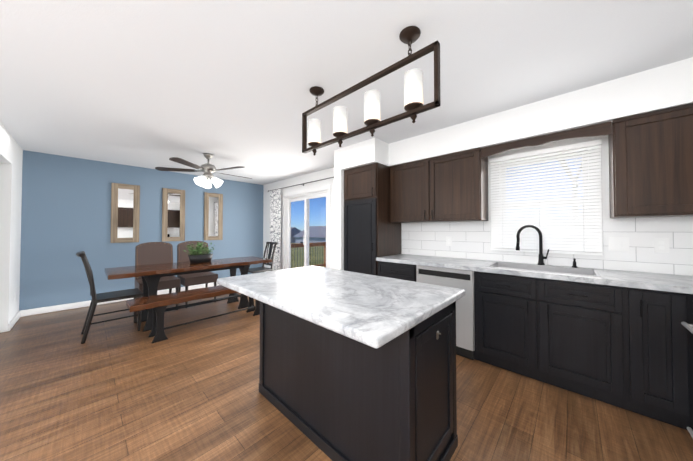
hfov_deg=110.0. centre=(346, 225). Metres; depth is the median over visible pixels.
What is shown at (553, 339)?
base cabinet
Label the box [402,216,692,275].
tile backsplash
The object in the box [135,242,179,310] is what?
leather chair
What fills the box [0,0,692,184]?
ceiling
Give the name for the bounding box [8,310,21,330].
baseboard
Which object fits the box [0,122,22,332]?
wall
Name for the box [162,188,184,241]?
wall mirror
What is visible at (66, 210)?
wall
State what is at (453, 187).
upper cabinet
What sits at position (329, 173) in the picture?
wall
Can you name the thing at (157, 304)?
bench
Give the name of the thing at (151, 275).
dining table
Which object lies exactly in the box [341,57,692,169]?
soffit
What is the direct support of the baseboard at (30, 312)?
attached to the wall at (66, 210)
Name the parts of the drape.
panel, rod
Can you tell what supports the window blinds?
attached to the kitchen window
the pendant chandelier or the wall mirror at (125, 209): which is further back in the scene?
the wall mirror at (125, 209)
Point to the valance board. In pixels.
(602, 129)
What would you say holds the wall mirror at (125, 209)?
attached to the wall at (66, 210)
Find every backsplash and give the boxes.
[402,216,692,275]
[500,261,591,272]
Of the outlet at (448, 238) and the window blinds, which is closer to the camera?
the window blinds
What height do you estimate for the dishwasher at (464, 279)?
0.880 m
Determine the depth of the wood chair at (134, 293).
2.88 m
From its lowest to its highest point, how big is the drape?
2.215 m
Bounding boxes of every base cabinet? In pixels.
[378,261,415,281]
[476,277,599,400]
[596,285,692,429]
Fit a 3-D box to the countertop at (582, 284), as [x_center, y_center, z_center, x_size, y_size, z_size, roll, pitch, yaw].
[1.475,0.465,2.419,1.419,0.163,0.464,-1,-1,43]
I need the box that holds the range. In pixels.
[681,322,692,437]
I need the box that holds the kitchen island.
[259,302,457,460]
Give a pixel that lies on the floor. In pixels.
(124, 389)
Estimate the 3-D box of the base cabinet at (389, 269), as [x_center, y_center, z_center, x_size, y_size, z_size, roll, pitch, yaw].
[0.787,0.878,3.111,0.520,0.880,0.608,-1,-1,43]
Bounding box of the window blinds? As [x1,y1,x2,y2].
[489,139,602,255]
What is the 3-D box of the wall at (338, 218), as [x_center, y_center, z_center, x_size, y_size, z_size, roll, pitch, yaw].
[0.094,0.108,3.752,0.140,2.440,0.660,-1,-1,43]
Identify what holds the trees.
on the lawn
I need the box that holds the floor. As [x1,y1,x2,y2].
[0,292,692,460]
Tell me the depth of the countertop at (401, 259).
2.67 m
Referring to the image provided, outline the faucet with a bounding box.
[516,225,577,267]
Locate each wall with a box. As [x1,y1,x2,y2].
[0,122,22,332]
[19,150,262,310]
[263,135,688,275]
[334,148,343,269]
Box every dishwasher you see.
[416,265,487,359]
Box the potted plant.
[184,242,214,263]
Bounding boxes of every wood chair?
[76,251,142,343]
[248,242,277,273]
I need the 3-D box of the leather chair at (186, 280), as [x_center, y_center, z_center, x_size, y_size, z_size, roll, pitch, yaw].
[-2.638,0.802,4.277,0.588,1.072,0.500,-1,-1,43]
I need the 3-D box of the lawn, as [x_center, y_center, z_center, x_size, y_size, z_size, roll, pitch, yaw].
[28.589,4.015,39.237,160.000,2.700,89.800,-1,-1,43]
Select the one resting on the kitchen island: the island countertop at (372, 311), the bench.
the island countertop at (372, 311)
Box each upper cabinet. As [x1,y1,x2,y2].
[389,148,487,222]
[608,103,692,217]
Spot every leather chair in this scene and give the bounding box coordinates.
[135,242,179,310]
[177,241,217,307]
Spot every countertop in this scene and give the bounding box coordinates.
[217,266,464,349]
[376,254,491,272]
[488,261,599,296]
[596,269,692,292]
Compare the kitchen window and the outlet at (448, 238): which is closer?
the kitchen window
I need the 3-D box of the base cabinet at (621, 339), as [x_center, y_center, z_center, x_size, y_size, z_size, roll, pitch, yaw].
[2.166,0.857,1.826,0.370,0.880,0.608,-1,-1,43]
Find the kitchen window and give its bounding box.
[497,147,591,252]
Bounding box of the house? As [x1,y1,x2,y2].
[293,226,325,242]
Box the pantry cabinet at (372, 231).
[344,163,400,275]
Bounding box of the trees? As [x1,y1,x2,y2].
[562,160,581,206]
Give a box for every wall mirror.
[110,183,139,242]
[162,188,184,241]
[204,192,222,239]
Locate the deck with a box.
[291,242,325,267]
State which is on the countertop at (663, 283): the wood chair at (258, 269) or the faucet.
the faucet
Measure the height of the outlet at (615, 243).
0.120 m
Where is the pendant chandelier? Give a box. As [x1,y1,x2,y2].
[302,26,439,155]
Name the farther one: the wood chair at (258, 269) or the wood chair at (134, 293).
the wood chair at (258, 269)
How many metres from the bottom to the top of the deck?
1.585 m
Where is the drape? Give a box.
[268,177,333,270]
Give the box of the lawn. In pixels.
[291,243,323,267]
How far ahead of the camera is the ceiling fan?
3.67 m
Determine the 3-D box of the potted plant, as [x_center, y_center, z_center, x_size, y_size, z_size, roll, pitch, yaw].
[-2.248,0.409,3.744,0.233,0.315,0.413,-1,-1,43]
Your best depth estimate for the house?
48.11 m
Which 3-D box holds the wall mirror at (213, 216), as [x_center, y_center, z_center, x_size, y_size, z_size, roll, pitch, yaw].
[-2.974,-0.209,5.428,0.030,1.050,0.380,-1,-1,43]
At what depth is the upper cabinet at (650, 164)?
1.78 m
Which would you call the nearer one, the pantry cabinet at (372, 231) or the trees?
the pantry cabinet at (372, 231)
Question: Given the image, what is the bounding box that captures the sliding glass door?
[281,185,330,269]
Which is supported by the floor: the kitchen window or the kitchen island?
the kitchen island
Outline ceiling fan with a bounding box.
[155,153,251,188]
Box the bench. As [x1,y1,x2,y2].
[126,285,259,342]
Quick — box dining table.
[104,256,271,331]
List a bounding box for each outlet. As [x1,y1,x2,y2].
[446,236,451,245]
[608,237,629,250]
[654,238,668,252]
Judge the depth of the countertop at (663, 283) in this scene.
1.67 m
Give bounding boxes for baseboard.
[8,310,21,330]
[21,282,218,316]
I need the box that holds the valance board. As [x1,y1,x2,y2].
[481,121,611,157]
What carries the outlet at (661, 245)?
attached to the tile backsplash at (471, 239)
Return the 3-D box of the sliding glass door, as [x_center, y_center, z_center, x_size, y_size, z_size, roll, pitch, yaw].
[-0.863,0.294,5.179,1.680,2.115,0.154,-1,-1,43]

